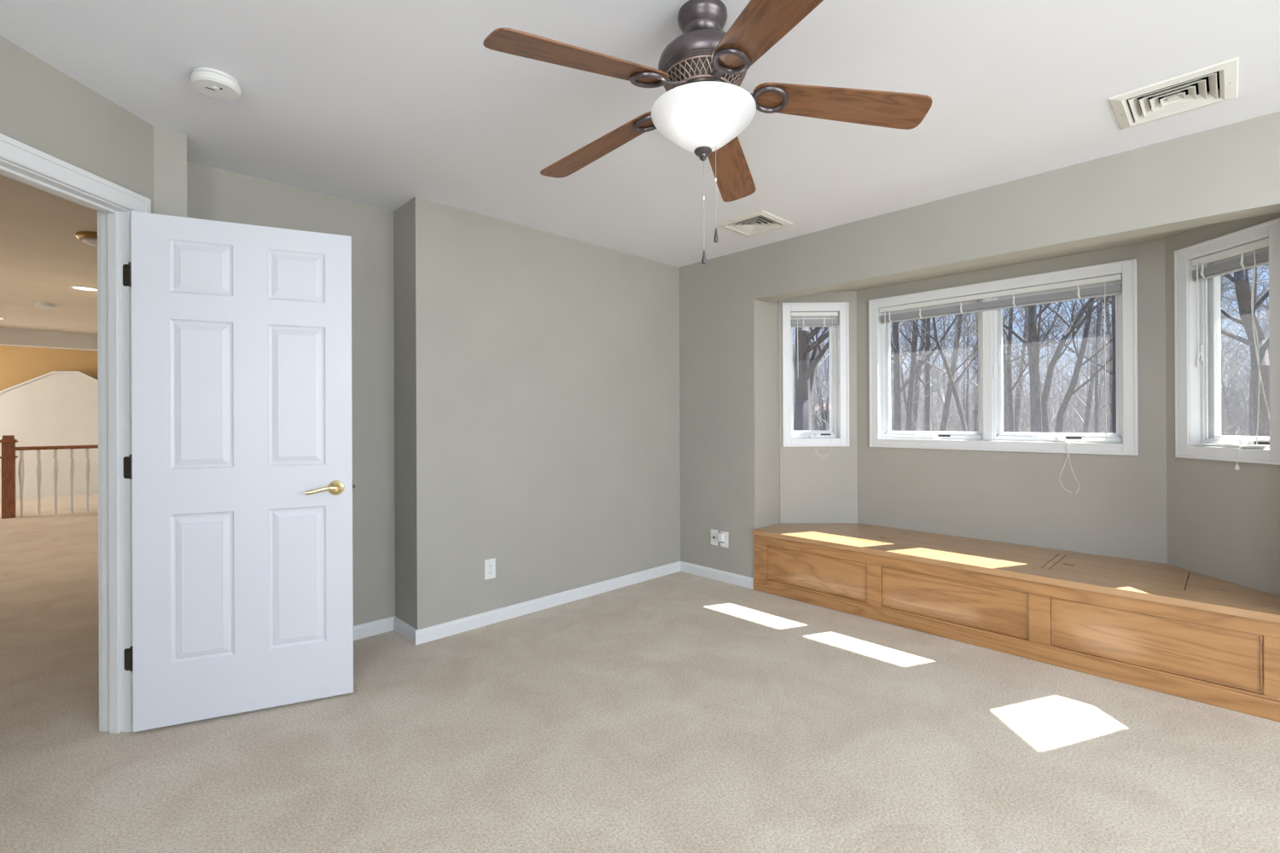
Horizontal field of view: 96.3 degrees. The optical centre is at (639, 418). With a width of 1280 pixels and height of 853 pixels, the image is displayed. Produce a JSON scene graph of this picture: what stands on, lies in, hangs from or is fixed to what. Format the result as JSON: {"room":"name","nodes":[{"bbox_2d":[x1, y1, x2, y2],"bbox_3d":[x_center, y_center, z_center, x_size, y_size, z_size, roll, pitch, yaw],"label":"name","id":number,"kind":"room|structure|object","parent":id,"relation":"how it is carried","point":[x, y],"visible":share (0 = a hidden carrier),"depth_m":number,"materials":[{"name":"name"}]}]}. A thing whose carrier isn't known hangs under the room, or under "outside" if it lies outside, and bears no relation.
{"room":"empty bedroom","nodes":[
{"label":"empty bedroom","id":0,"kind":"room"},
{"bbox_2d":[0,372,98,500],"bbox_3d":[-9.907,0.265,9.024,2.104,2.018,0.150,0,0,-44],"label":"wall","id":1,"kind":"structure","parent":0,"point":[55,409],"depth_m":9.30,"materials":[{"name":"white paint"}]},
{"bbox_2d":[0,371,98,393],"bbox_3d":[-9.910,-0.300,9.025,2.104,0.948,0.190,0,0,-44],"label":"trim","id":2,"kind":"structure","parent":1,"relation":"attached to","point":[52,372],"depth_m":9.23,"materials":[{"name":"white paint"}]},
{"bbox_2d":[0,345,98,390],"bbox_3d":[-10.600,0.061,8.877,3.304,2.433,0.300,0,0,-44],"label":"wall","id":3,"kind":"structure","parent":0,"point":[18,364],"depth_m":9.39,"materials":[{"name":"beige paint"}]},
{"bbox_2d":[0,35,153,213],"bbox_3d":[-2.074,0.013,1.298,0.115,2.433,2.128,0,0,1],"label":"wall","id":4,"kind":"structure","parent":0,"point":[43,108],"depth_m":2.03,"materials":[{"name":"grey paint"}]},
{"bbox_2d":[0,133,151,733],"bbox_3d":[-2.061,0.171,1.856,0.152,2.117,0.934,0,0,1],"label":"door frame","id":5,"kind":"structure","parent":4,"relation":"attached to","point":[114,220],"depth_m":2.24,"materials":[{"name":"white paint"}]},
{"bbox_2d":[122,211,354,732],"bbox_3d":[-1.643,0.206,2.392,0.812,2.019,0.147,0,0,-24],"label":"door","id":6,"kind":"structure","parent":5,"relation":"attached to","point":[239,467],"depth_m":2.36,"materials":[{"name":"white paint"}]},
{"bbox_2d":[153,126,186,217],"bbox_3d":[-2.109,0.014,2.553,0.108,2.433,0.430,0,0,-44],"label":"wall pier","id":7,"kind":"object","parent":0,"point":[170,148],"visible":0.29,"depth_m":2.40,"materials":[{"name":"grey paint"}]},
{"bbox_2d":[186,161,395,626],"bbox_3d":[-1.825,0.013,3.042,0.980,2.433,0.120,0,0,-44],"label":"wall","id":8,"kind":"structure","parent":0,"point":[212,194],"depth_m":3.22,"materials":[{"name":"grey paint"}]},
{"bbox_2d":[353,616,395,640],"bbox_3d":[-1.773,1.192,2.993,0.980,0.076,0.014,0,0,-44],"label":"baseboard","id":9,"kind":"structure","parent":8,"relation":"attached to","point":[383,625],"depth_m":3.24,"materials":[{"name":"white paint"}]},
{"bbox_2d":[393,197,680,629],"bbox_3d":[-0.545,0.008,4.065,2.282,2.433,0.430,0,0,-44],"label":"wall","id":10,"kind":"structure","parent":0,"point":[537,433],"depth_m":3.58,"materials":[{"name":"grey paint"}]},
{"bbox_2d":[393,616,416,644],"bbox_3d":[-1.318,1.190,3.217,0.014,0.076,0.296,0,0,-44],"label":"baseboard","id":11,"kind":"structure","parent":10,"relation":"attached to","point":[400,627],"depth_m":3.21,"materials":[{"name":"white paint"}]},
{"bbox_2d":[484,558,495,580],"bbox_3d":[-0.893,0.900,3.420,0.071,0.117,0.007,0,0,-44],"label":"wall outlet","id":12,"kind":"object","parent":10,"relation":"attached to","point":[490,565],"visible":1,"depth_m":3.42,"materials":[{"name":"white plastic"}]},
{"bbox_2d":[414,561,680,645],"bbox_3d":[-0.444,1.186,3.848,2.148,0.076,0.014,0,0,-44],"label":"baseboard","id":13,"kind":"structure","parent":10,"relation":"attached to","point":[434,632],"depth_m":3.62,"materials":[{"name":"white paint"}]},
{"bbox_2d":[0,494,1279,852],"bbox_3d":[-3.697,1.300,4.173,6.680,0.120,16.650,0,0,-44],"label":"floor","id":14,"kind":"structure","parent":0,"point":[680,712],"depth_m":2.11,"materials":[{"name":"beige carpet"}]},
{"bbox_2d":[0,435,98,518],"bbox_3d":[-7.714,0.740,7.560,0.988,1.045,0.164,0,0,-44],"label":"stair railing","id":15,"kind":"object","parent":14,"relation":"on","point":[8,463],"visible":0.92,"depth_m":7.34,"materials":[{"name":"brown wood"}]},
{"bbox_2d":[752,523,1279,722],"bbox_3d":[1.947,0.998,3.415,0.758,0.429,2.528,0,0,-44],"label":"storage bench","id":16,"kind":"object","parent":14,"relation":"on","point":[1167,629],"visible":1,"depth_m":2.88,"materials":[{"name":"brown wood"}]},
{"bbox_2d":[0,0,1279,350],"bbox_3d":[-3.709,-1.293,4.176,6.680,0.200,16.650,0,0,-44],"label":"ceiling","id":17,"kind":"structure","parent":0,"point":[383,104],"depth_m":2.20,"materials":[{"name":"paint"}]},
{"bbox_2d":[35,302,56,308],"bbox_3d":[-6.122,-1.158,5.910,0.150,0.044,0.150,0,0,-44],"label":"smoke detector","id":18,"kind":"object","parent":17,"relation":"attached to","point":[45,305],"visible":1,"depth_m":5.87,"materials":[{"name":"white plastic"}]},
{"bbox_2d":[0,327,97,350],"bbox_3d":[-8.709,-1.058,6.990,3.204,0.218,0.150,0,0,-44],"label":"trim","id":19,"kind":"structure","parent":17,"relation":"attached to","point":[8,336],"depth_m":7.66,"materials":[{"name":"white paint"}]},
{"bbox_2d":[68,285,97,291],"bbox_3d":[-5.060,-1.182,5.227,0.214,0.008,0.214,0,0,-44],"label":"recessed light","id":20,"kind":"object","parent":17,"relation":"in","point":[78,288],"visible":0.93,"depth_m":5.21,"materials":[{"name":"white paint"}]},
{"bbox_2d":[75,231,97,247],"bbox_3d":[-3.553,-1.163,3.777,0.236,0.062,0.236,0,0,-44],"label":"hall ceiling light","id":21,"kind":"object","parent":17,"relation":"attached to","point":[88,237],"visible":0.36,"depth_m":3.68,"materials":[{"name":"white glass"}]},
{"bbox_2d":[190,67,241,100],"bbox_3d":[-1.505,-1.183,2.036,0.147,0.046,0.147,0,0,-44],"label":"smoke detector","id":22,"kind":"object","parent":17,"relation":"attached to","point":[212,83],"visible":1,"depth_m":2.01,"materials":[{"name":"white plastic"}]},
{"bbox_2d":[482,0,932,264],"bbox_3d":[0.154,-0.839,1.727,1.266,0.749,1.259,0,0,-44],"label":"ceiling fan","id":23,"kind":"object","parent":17,"relation":"hanging from","point":[704,108],"visible":1,"depth_m":1.65,"materials":[{"name":"brown wood"}]},
{"bbox_2d":[715,209,793,237],"bbox_3d":[0.717,-1.303,3.586,0.344,0.203,0.344,0,0,-44],"label":"ceiling vent","id":24,"kind":"object","parent":17,"relation":"in","point":[759,222],"visible":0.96,"depth_m":3.58,"materials":[{"name":"white metal"}]},
{"bbox_2d":[1108,57,1239,129],"bbox_3d":[2.027,-1.311,2.181,0.344,0.203,0.344,0,0,-44],"label":"ceiling vent","id":25,"kind":"object","parent":17,"relation":"in","point":[1217,83],"visible":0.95,"depth_m":2.17,"materials":[{"name":"white metal"}]},
{"bbox_2d":[765,300,780,526],"bbox_3d":[0.982,0.085,4.325,0.275,2.266,0.128,0,0,-44],"label":"wall","id":26,"kind":"structure","parent":0,"point":[772,340],"depth_m":4.25,"materials":[{"name":"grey paint"}]},
{"bbox_2d":[779,290,857,523],"bbox_3d":[1.370,0.083,4.370,0.637,2.266,0.148,0,0,1],"label":"wall","id":27,"kind":"structure","parent":0,"point":[814,488],"depth_m":4.29,"materials":[{"name":"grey paint"}]},
{"bbox_2d":[781,302,849,447],"bbox_3d":[1.314,-0.326,4.367,0.493,1.078,0.177,0,0,1],"label":"window","id":28,"kind":"structure","parent":27,"relation":"in","point":[839,377],"depth_m":4.29,"materials":[{"name":"white paint"}]},
{"bbox_2d":[791,312,837,456],"bbox_3d":[1.313,-0.256,4.302,0.353,1.084,0.063,0,0,1],"label":"window blind","id":29,"kind":"object","parent":28,"relation":"attached to","point":[797,322],"visible":0.94,"depth_m":4.30,"materials":[{"name":"white plastic"}]},
{"bbox_2d":[679,110,1279,578],"bbox_3d":[2.348,-0.007,2.609,0.148,2.433,5.686,0,0,-44],"label":"wall","id":30,"kind":"structure","parent":0,"point":[1231,171],"depth_m":3.46,"materials":[{"name":"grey paint"}]},
{"bbox_2d":[710,529,718,546],"bbox_3d":[0.560,0.904,4.342,0.016,0.117,0.071,0,0,-44],"label":"cable jack","id":31,"kind":"object","parent":30,"relation":"attached to","point":[714,541],"visible":0.98,"depth_m":4.34,"materials":[{"name":"white plastic"}]},
{"bbox_2d":[680,561,754,589],"bbox_3d":[0.572,1.182,4.332,0.014,0.076,0.701,0,0,-44],"label":"baseboard","id":32,"kind":"structure","parent":30,"relation":"attached to","point":[723,576],"depth_m":4.31,"materials":[{"name":"white paint"}]},
{"bbox_2d":[720,531,728,547],"bbox_3d":[0.630,0.906,4.277,0.007,0.117,0.071,0,0,-44],"label":"wall outlet","id":33,"kind":"object","parent":30,"relation":"attached to","point":[726,534],"visible":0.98,"depth_m":4.26,"materials":[{"name":"white plastic"}]},
{"bbox_2d":[717,532,724,546],"bbox_3d":[0.604,0.906,4.274,0.033,0.096,0.044,0,0,-44],"label":"plug adapter","id":34,"kind":"object","parent":33,"relation":"attached to","point":[720,536],"visible":1,"depth_m":4.26,"materials":[{"name":"white plastic"}]},
{"bbox_2d":[856,238,1167,564],"bbox_3d":[2.273,0.078,3.729,0.148,2.266,1.831,0,0,-44],"label":"wall","id":35,"kind":"structure","parent":0,"point":[1118,509],"depth_m":3.46,"materials":[{"name":"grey paint"}]},
{"bbox_2d":[868,258,1138,455],"bbox_3d":[2.263,-0.331,3.731,0.177,1.078,1.495,0,0,-44],"label":"window","id":36,"kind":"structure","parent":35,"relation":"in","point":[991,436],"depth_m":3.68,"materials":[{"name":"white paint"}]},
{"bbox_2d":[879,273,1122,493],"bbox_3d":[2.217,-0.181,3.686,0.063,1.243,1.355,0,0,-44],"label":"window blind","id":37,"kind":"object","parent":36,"relation":"attached to","point":[1110,290],"visible":1,"depth_m":3.57,"materials":[{"name":"white plastic"}]},
{"bbox_2d":[827,225,1204,291],"bbox_3d":[2.007,-1.004,3.479,0.577,0.100,2.537,0,0,-44],"label":"ceiling","id":38,"kind":"structure","parent":0,"point":[1163,235],"depth_m":3.44,"materials":[{"name":"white paint"}]},
{"bbox_2d":[1165,212,1279,645],"bbox_3d":[2.883,0.074,2.801,0.148,2.266,0.647,0,0,1],"label":"wall","id":39,"kind":"structure","parent":0,"point":[1223,521],"depth_m":2.79,"materials":[{"name":"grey paint"}]},
{"bbox_2d":[1174,217,1279,465],"bbox_3d":[2.875,-0.335,2.735,0.177,1.078,0.516,0,0,1],"label":"window","id":40,"kind":"structure","parent":39,"relation":"in","point":[1197,381],"depth_m":2.90,"materials":[{"name":"white paint"}]},
{"bbox_2d":[1191,238,1269,471],"bbox_3d":[2.808,-0.281,2.736,0.068,1.050,0.376,0,0,1],"label":"window blind","id":41,"kind":"object","parent":40,"relation":"attached to","point":[1259,258],"visible":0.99,"depth_m":2.69,"materials":[{"name":"white plastic"}]},
{"label":"outside","id":42,"kind":"structure","parent":0,"visible":0},
{"bbox_2d":[812,422,1246,435],"bbox_3d":[29.710,2.696,84.366,240.000,2.950,260.000,0,0,-44],"label":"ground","id":43,"kind":"structure","parent":42,"point":[812,422],"depth_m":57.51,"materials":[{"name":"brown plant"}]},
{"bbox_2d":[792,326,829,430],"bbox_3d":[9.670,-4.531,31.088,6.854,15.458,7.161,0,0,-24],"label":"bare tree","id":44,"kind":"object","parent":43,"relation":"on","point":[821,403],"visible":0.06,"depth_m":30.39,"materials":[{"name":"grey plant"}]},
{"bbox_2d":[792,327,829,430],"bbox_3d":[8.011,-3.406,23.658,5.619,13.843,6.538,0,0,-12],"label":"bare tree","id":45,"kind":"object","parent":43,"relation":"on","point":[817,369],"visible":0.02,"depth_m":23.54,"materials":[{"name":"grey plant"}]},
{"bbox_2d":[792,340,829,427],"bbox_3d":[5.611,-3.205,23.377,5.857,13.578,5.471,0,0,25],"label":"bare tree","id":46,"kind":"object","parent":43,"relation":"on","point":[822,373],"visible":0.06,"depth_m":23.40,"materials":[{"name":"grey plant"}]},
{"bbox_2d":[792,328,829,420],"bbox_3d":[8.060,-1.324,27.976,5.108,9.307,3.747,0,0,-3],"label":"bare tree","id":47,"kind":"object","parent":43,"relation":"on","point":[793,328],"visible":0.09,"depth_m":27.91,"materials":[{"name":"grey plant"}]},
{"bbox_2d":[793,327,829,430],"bbox_3d":[14.348,-4.239,44.688,5.811,13.471,5.428,0,0,-20],"label":"bare tree","id":48,"kind":"object","parent":43,"relation":"on","point":[827,405],"visible":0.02,"depth_m":44.07,"materials":[{"name":"grey plant"}]},
{"bbox_2d":[813,326,829,402],"bbox_3d":[14.609,-3.751,45.042,5.725,12.358,5.480,0,0,12],"label":"bare tree","id":49,"kind":"object","parent":43,"relation":"on","point":[813,327],"visible":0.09,"depth_m":44.52,"materials":[{"name":"grey plant"}]},
{"bbox_2d":[794,320,914,430],"bbox_3d":[3.486,-2.509,11.606,4.322,13.469,7.788,0,0,12],"label":"bare tree","id":50,"kind":"object","parent":43,"relation":"on","point":[802,386],"visible":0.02,"depth_m":10.86,"materials":[{"name":"grey plant"}]},
{"bbox_2d":[808,324,904,400],"bbox_3d":[3.712,-1.106,11.516,4.142,10.602,5.642,0,0,33],"label":"bare tree","id":51,"kind":"object","parent":43,"relation":"on","point":[816,351],"visible":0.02,"depth_m":11.16,"materials":[{"name":"grey plant"}]},
{"bbox_2d":[808,326,930,396],"bbox_3d":[11.604,-5.231,31.698,8.149,16.540,7.506,0,0,40],"label":"bare tree","id":52,"kind":"object","parent":43,"relation":"on","point":[815,327],"visible":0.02,"depth_m":30.91,"materials":[{"name":"grey plant"}]},
{"bbox_2d":[890,322,919,419],"bbox_3d":[18.706,-5.141,42.212,6.794,14.971,7.376,0,0,-15],"label":"bare tree","id":53,"kind":"object","parent":43,"relation":"on","point":[892,369],"visible":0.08,"depth_m":42.47,"materials":[{"name":"grey plant"}]},
{"bbox_2d":[892,323,937,395],"bbox_3d":[26.348,-4.079,55.467,4.757,11.200,6.731,0,0,26],"label":"bare tree","id":54,"kind":"object","parent":43,"relation":"on","point":[901,323],"visible":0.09,"depth_m":55.97,"materials":[{"name":"grey plant"}]},
{"bbox_2d":[890,321,943,406],"bbox_3d":[16.919,-3.626,38.981,7.451,12.399,5.266,0,0,-6],"label":"bare tree","id":55,"kind":"object","parent":43,"relation":"on","point":[900,322],"visible":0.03,"depth_m":38.06,"materials":[{"name":"grey plant"}]},
{"bbox_2d":[890,314,958,430],"bbox_3d":[7.753,-3.191,16.402,7.346,14.012,6.152,0,0,36],"label":"bare tree","id":56,"kind":"object","parent":43,"relation":"on","point":[898,390],"visible":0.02,"depth_m":16.78,"materials":[{"name":"grey plant"}]},
{"bbox_2d":[899,315,958,430],"bbox_3d":[9.816,-4.220,21.021,6.905,15.573,4.944,0,0,-33],"label":"bare tree","id":57,"kind":"object","parent":43,"relation":"on","point":[911,384],"visible":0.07,"depth_m":20.83,"materials":[{"name":"grey plant"}]},
{"bbox_2d":[902,320,956,424],"bbox_3d":[27.364,-5.161,55.979,5.762,13.358,5.382,0,0,-27],"label":"bare tree","id":58,"kind":"object","parent":43,"relation":"on","point":[923,375],"visible":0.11,"depth_m":55.46,"materials":[{"name":"grey plant"}]},
{"bbox_2d":[890,315,970,430],"bbox_3d":[11.915,-4.770,23.906,6.690,16.267,4.136,0,0,-19],"label":"bare tree","id":59,"kind":"object","parent":43,"relation":"on","point":[927,414],"visible":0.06,"depth_m":23.83,"materials":[{"name":"grey plant"}]},
{"bbox_2d":[890,313,977,430],"bbox_3d":[13.548,-4.968,27.088,6.560,16.280,7.022,0,0,-34],"label":"bare tree","id":60,"kind":"object","parent":43,"relation":"on","point":[917,381],"visible":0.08,"depth_m":26.75,"materials":[{"name":"grey plant"}]},
{"bbox_2d":[890,314,978,430],"bbox_3d":[10.779,-2.209,22.613,6.168,11.239,4.525,0,0,22],"label":"bare tree","id":61,"kind":"object","parent":43,"relation":"on","point":[903,381],"visible":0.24,"depth_m":22.60,"materials":[{"name":"grey plant"}]},
{"bbox_2d":[907,316,965,407],"bbox_3d":[34.980,-6.603,66.546,7.836,15.905,7.218,0,0,-27],"label":"bare tree","id":62,"kind":"object","parent":43,"relation":"on","point":[945,317],"visible":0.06,"depth_m":66.61,"materials":[{"name":"grey plant"}]},
{"bbox_2d":[906,313,976,420],"bbox_3d":[22.254,-4.040,41.063,5.106,12.581,5.942,0,0,-25],"label":"bare tree","id":63,"kind":"object","parent":43,"relation":"on","point":[963,387],"visible":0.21,"depth_m":40.51,"materials":[{"name":"grey plant"}]},
{"bbox_2d":[890,312,1015,431],"bbox_3d":[12.587,-4.420,22.761,6.894,15.547,7.202,0,0,-43],"label":"bare tree","id":64,"kind":"object","parent":43,"relation":"on","point":[946,403],"visible":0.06,"depth_m":23.22,"materials":[{"name":"grey plant"}]},
{"bbox_2d":[930,315,977,429],"bbox_3d":[35.772,-5.733,65.445,6.976,14.158,6.425,0,0,22],"label":"bare tree","id":65,"kind":"object","parent":43,"relation":"on","point":[956,316],"visible":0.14,"depth_m":65.38,"materials":[{"name":"grey plant"}]},
{"bbox_2d":[920,312,1015,431],"bbox_3d":[17.222,-2.978,30.321,4.772,11.757,5.553,0,0,33],"label":"bare tree","id":66,"kind":"object","parent":43,"relation":"on","point":[968,398],"visible":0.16,"depth_m":29.50,"materials":[{"name":"grey plant"}]},
{"bbox_2d":[904,312,1054,406],"bbox_3d":[19.657,-6.110,34.102,8.583,17.421,7.906,0,0,37],"label":"bare tree","id":67,"kind":"object","parent":43,"relation":"on","point":[973,383],"visible":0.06,"depth_m":34.12,"materials":[{"name":"grey plant"}]},
{"bbox_2d":[913,305,1048,431],"bbox_3d":[6.562,-0.984,12.730,3.095,10.019,4.373,0,0,-12],"label":"bare tree","id":68,"kind":"object","parent":43,"relation":"on","point":[935,339],"visible":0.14,"depth_m":11.92,"materials":[{"name":"grey plant"}]},
{"bbox_2d":[954,310,1029,404],"bbox_3d":[27.236,-4.236,44.070,5.760,12.435,5.514,0,0,-34],"label":"bare tree","id":69,"kind":"object","parent":43,"relation":"on","point":[1005,311],"visible":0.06,"depth_m":44.44,"materials":[{"name":"grey plant"}]},
{"bbox_2d":[942,308,1058,432],"bbox_3d":[18.250,-3.169,28.745,5.107,12.023,7.225,0,0,21],"label":"bare tree","id":70,"kind":"object","parent":43,"relation":"on","point":[1005,414],"visible":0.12,"depth_m":29.02,"materials":[{"name":"grey plant"}]},
{"bbox_2d":[1003,331,1042,418],"bbox_3d":[26.257,-2.185,40.303,4.719,8.598,3.462,0,0,-17],"label":"bare tree","id":71,"kind":"object","parent":43,"relation":"on","point":[1021,413],"visible":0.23,"depth_m":40.08,"materials":[{"name":"grey plant"}]},
{"bbox_2d":[1003,327,1053,429],"bbox_3d":[42.984,-4.475,63.855,6.348,11.566,4.657,0,0,13],"label":"bare tree","id":72,"kind":"object","parent":43,"relation":"on","point":[1004,328],"visible":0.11,"depth_m":63.73,"materials":[{"name":"grey plant"}]},
{"bbox_2d":[968,301,1092,432],"bbox_3d":[23.043,-5.436,34.375,6.395,15.871,6.846,0,0,-45],"label":"bare tree","id":73,"kind":"object","parent":43,"relation":"on","point":[1017,400],"visible":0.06,"depth_m":33.96,"materials":[{"name":"grey plant"}]},
{"bbox_2d":[792,344,1269,436],"bbox_3d":[25.981,-1.183,59.507,88.162,9.727,83.829,0,0,-44],"label":"undergrowth","id":74,"kind":"object","parent":43,"relation":"on","point":[1071,422],"visible":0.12,"depth_m":45.48,"materials":[{"name":"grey plant"}]},
{"bbox_2d":[1004,304,1074,396],"bbox_3d":[33.373,-5.888,48.973,6.329,14.672,5.912,0,0,29],"label":"bare tree","id":75,"kind":"object","parent":43,"relation":"on","point":[1052,305],"visible":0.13,"depth_m":49.30,"materials":[{"name":"grey plant"}]},
{"bbox_2d":[971,298,1111,432],"bbox_3d":[14.570,-4.409,21.655,6.745,15.533,5.388,0,0,-44],"label":"bare tree","id":76,"kind":"object","parent":43,"relation":"on","point":[1009,389],"visible":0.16,"depth_m":21.73,"materials":[{"name":"grey plant"}]},
{"bbox_2d":[1002,300,1082,432],"bbox_3d":[10.388,-3.842,15.521,5.793,15.230,6.443,0,0,39],"label":"bare tree","id":77,"kind":"object","parent":43,"relation":"on","point":[1034,328],"visible":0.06,"depth_m":14.86,"materials":[{"name":"grey plant"}]},
{"bbox_2d":[1002,305,1111,432],"bbox_3d":[20.252,-3.222,28.529,6.597,12.020,4.839,0,0,36],"label":"bare tree","id":78,"kind":"object","parent":43,"relation":"on","point":[1076,343],"visible":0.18,"depth_m":28.73,"materials":[{"name":"grey plant"}]},
{"bbox_2d":[1024,302,1090,398],"bbox_3d":[37.419,-4.760,52.043,7.350,12.231,5.195,0,0,-17],"label":"bare tree","id":79,"kind":"object","parent":43,"relation":"on","point":[1043,363],"visible":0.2,"depth_m":51.20,"materials":[{"name":"grey plant"}]},
{"bbox_2d":[1016,298,1112,433],"bbox_3d":[21.973,-4.015,27.353,6.315,13.632,6.045,0,0,15],"label":"bare tree","id":80,"kind":"object","parent":43,"relation":"on","point":[1088,408],"visible":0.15,"depth_m":27.63,"materials":[{"name":"grey plant"}]},
{"bbox_2d":[1042,322,1102,420],"bbox_3d":[60.384,-7.094,79.423,8.172,16.543,7.881,0,0,5],"label":"bare tree","id":81,"kind":"object","parent":43,"relation":"on","point":[1067,322],"visible":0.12,"depth_m":79.19,"materials":[{"name":"grey plant"}]},
{"bbox_2d":[1041,295,1115,432],"bbox_3d":[12.255,-2.537,14.712,7.785,12.481,4.428,0,0,-18],"label":"bare tree","id":82,"kind":"object","parent":43,"relation":"on","point":[1057,354],"visible":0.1,"depth_m":15.42,"materials":[{"name":"grey plant"}]},
{"bbox_2d":[1057,299,1112,433],"bbox_3d":[27.839,-5.967,34.235,7.479,16.480,8.120,0,0,14],"label":"bare tree","id":83,"kind":"object","parent":43,"relation":"on","point":[1110,379],"visible":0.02,"depth_m":33.82,"materials":[{"name":"grey plant"}]},
{"bbox_2d":[1065,306,1112,428],"bbox_3d":[44.018,-5.053,54.317,5.909,12.755,5.656,0,0,-18],"label":"bare tree","id":84,"kind":"object","parent":43,"relation":"on","point":[1099,392],"visible":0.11,"depth_m":54.61,"materials":[{"name":"grey plant"}]},
{"bbox_2d":[1074,304,1111,429],"bbox_3d":[42.841,-5.362,52.824,6.056,13.344,6.574,0,0,32],"label":"bare tree","id":85,"kind":"object","parent":43,"relation":"on","point":[1110,305],"visible":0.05,"depth_m":52.67,"materials":[{"name":"grey plant"}]},
{"bbox_2d":[1041,296,1229,433],"bbox_3d":[16.980,-2.103,20.213,5.068,10.730,4.355,0,0,17],"label":"bare tree","id":86,"kind":"object","parent":43,"relation":"on","point":[1096,418],"visible":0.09,"depth_m":20.30,"materials":[{"name":"grey plant"}]},
{"bbox_2d":[1049,316,1229,424],"bbox_3d":[21.440,-2.413,24.162,4.495,10.583,6.360,0,0,-16],"label":"bare tree","id":87,"kind":"object","parent":43,"relation":"on","point":[1086,372],"visible":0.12,"depth_m":25.21,"materials":[{"name":"grey plant"}]},
{"bbox_2d":[1012,267,1268,433],"bbox_3d":[16.619,-3.737,19.528,6.090,14.213,6.182,0,0,18],"label":"bare tree","id":88,"kind":"object","parent":43,"relation":"on","point":[1114,373],"visible":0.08,"depth_m":19.09,"materials":[{"name":"grey plant"}]},
{"bbox_2d":[1054,268,1268,432],"bbox_3d":[14.051,-3.763,17.404,5.145,14.584,7.979,0,0,20],"label":"bare tree","id":89,"kind":"object","parent":43,"relation":"on","point":[1059,426],"visible":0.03,"depth_m":17.77,"materials":[{"name":"grey plant"}]},
{"bbox_2d":[1075,273,1269,432],"bbox_3d":[18.765,-3.567,19.638,5.794,13.431,5.412,0,0,4],"label":"bare tree","id":90,"kind":"object","parent":43,"relation":"on","point":[1224,401],"visible":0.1,"depth_m":19.31,"materials":[{"name":"grey plant"}]},
{"bbox_2d":[1084,267,1269,436],"bbox_3d":[13.684,-3.354,13.296,5.845,14.083,7.701,0,0,-8],"label":"bare tree","id":91,"kind":"object","parent":43,"relation":"on","point":[1240,279],"visible":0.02,"depth_m":12.94,"materials":[{"name":"grey plant"}]},
{"bbox_2d":[1089,274,1268,414],"bbox_3d":[17.652,-2.107,18.364,5.892,10.736,4.322,0,0,-18],"label":"bare tree","id":92,"kind":"object","parent":43,"relation":"on","point":[1109,402],"visible":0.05,"depth_m":18.38,"materials":[{"name":"grey plant"}]},
{"bbox_2d":[1221,320,1249,435],"bbox_3d":[38.845,-2.677,37.848,3.486,8.658,4.752,0,0,-2],"label":"bare tree","id":93,"kind":"object","parent":43,"relation":"on","point":[1222,320],"visible":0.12,"depth_m":37.88,"materials":[{"name":"grey plant"}]},
{"bbox_2d":[1220,279,1268,383],"bbox_3d":[40.283,-5.595,39.869,5.749,14.268,6.154,0,0,-29],"label":"bare tree","id":94,"kind":"object","parent":43,"relation":"on","point":[1220,279],"visible":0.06,"depth_m":39.05,"materials":[{"name":"grey plant"}]},
{"bbox_2d":[1220,265,1268,435],"bbox_3d":[23.543,-3.471,23.916,5.811,12.543,5.562,0,0,-1],"label":"bare tree","id":95,"kind":"object","parent":43,"relation":"on","point":[1224,352],"visible":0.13,"depth_m":23.15,"materials":[{"name":"grey plant"}]},
{"bbox_2d":[1220,264,1269,436],"bbox_3d":[18.835,-2.227,16.900,5.230,11.074,4.495,0,0,6],"label":"bare tree","id":96,"kind":"object","parent":43,"relation":"on","point":[1251,427],"visible":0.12,"depth_m":16.86,"materials":[{"name":"grey plant"}]},
{"bbox_2d":[1220,263,1269,354],"bbox_3d":[20.329,-4.502,18.228,6.972,15.363,7.569,0,0,14],"label":"bare tree","id":97,"kind":"object","parent":43,"relation":"on","point":[1264,305],"visible":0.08,"depth_m":19.04,"materials":[{"name":"grey plant"}]},
{"bbox_2d":[1221,292,1268,435],"bbox_3d":[42.212,-3.904,39.796,4.290,10.654,5.847,0,0,-7],"label":"bare tree","id":98,"kind":"object","parent":43,"relation":"on","point":[1262,293],"visible":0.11,"depth_m":39.68,"materials":[{"name":"grey plant"}]},
{"bbox_2d":[1221,265,1269,377],"bbox_3d":[19.738,-2.942,16.698,7.412,12.334,5.239,0,0,-24],"label":"bare tree","id":99,"kind":"object","parent":43,"relation":"on","point":[1263,282],"visible":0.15,"depth_m":17.40,"materials":[{"name":"grey plant"}]},
{"bbox_2d":[1221,272,1269,384],"bbox_3d":[49.067,-5.272,46.229,5.570,13.113,7.880,0,0,-18],"label":"bare tree","id":100,"kind":"object","parent":43,"relation":"on","point":[1249,272],"visible":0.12,"depth_m":45.66,"materials":[{"name":"grey plant"}]},
{"bbox_2d":[1225,269,1269,365],"bbox_3d":[52.478,-6.036,47.021,6.486,14.626,6.776,0,0,-3],"label":"bare tree","id":101,"kind":"object","parent":43,"relation":"on","point":[1259,270],"visible":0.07,"depth_m":47.45,"materials":[{"name":"grey plant"}]},
{"bbox_2d":[1227,268,1268,379],"bbox_3d":[43.279,-5.889,38.214,7.231,14.676,6.660,0,0,20],"label":"bare tree","id":102,"kind":"object","parent":43,"relation":"on","point":[1265,269],"visible":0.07,"depth_m":39.02,"materials":[{"name":"grey plant"}]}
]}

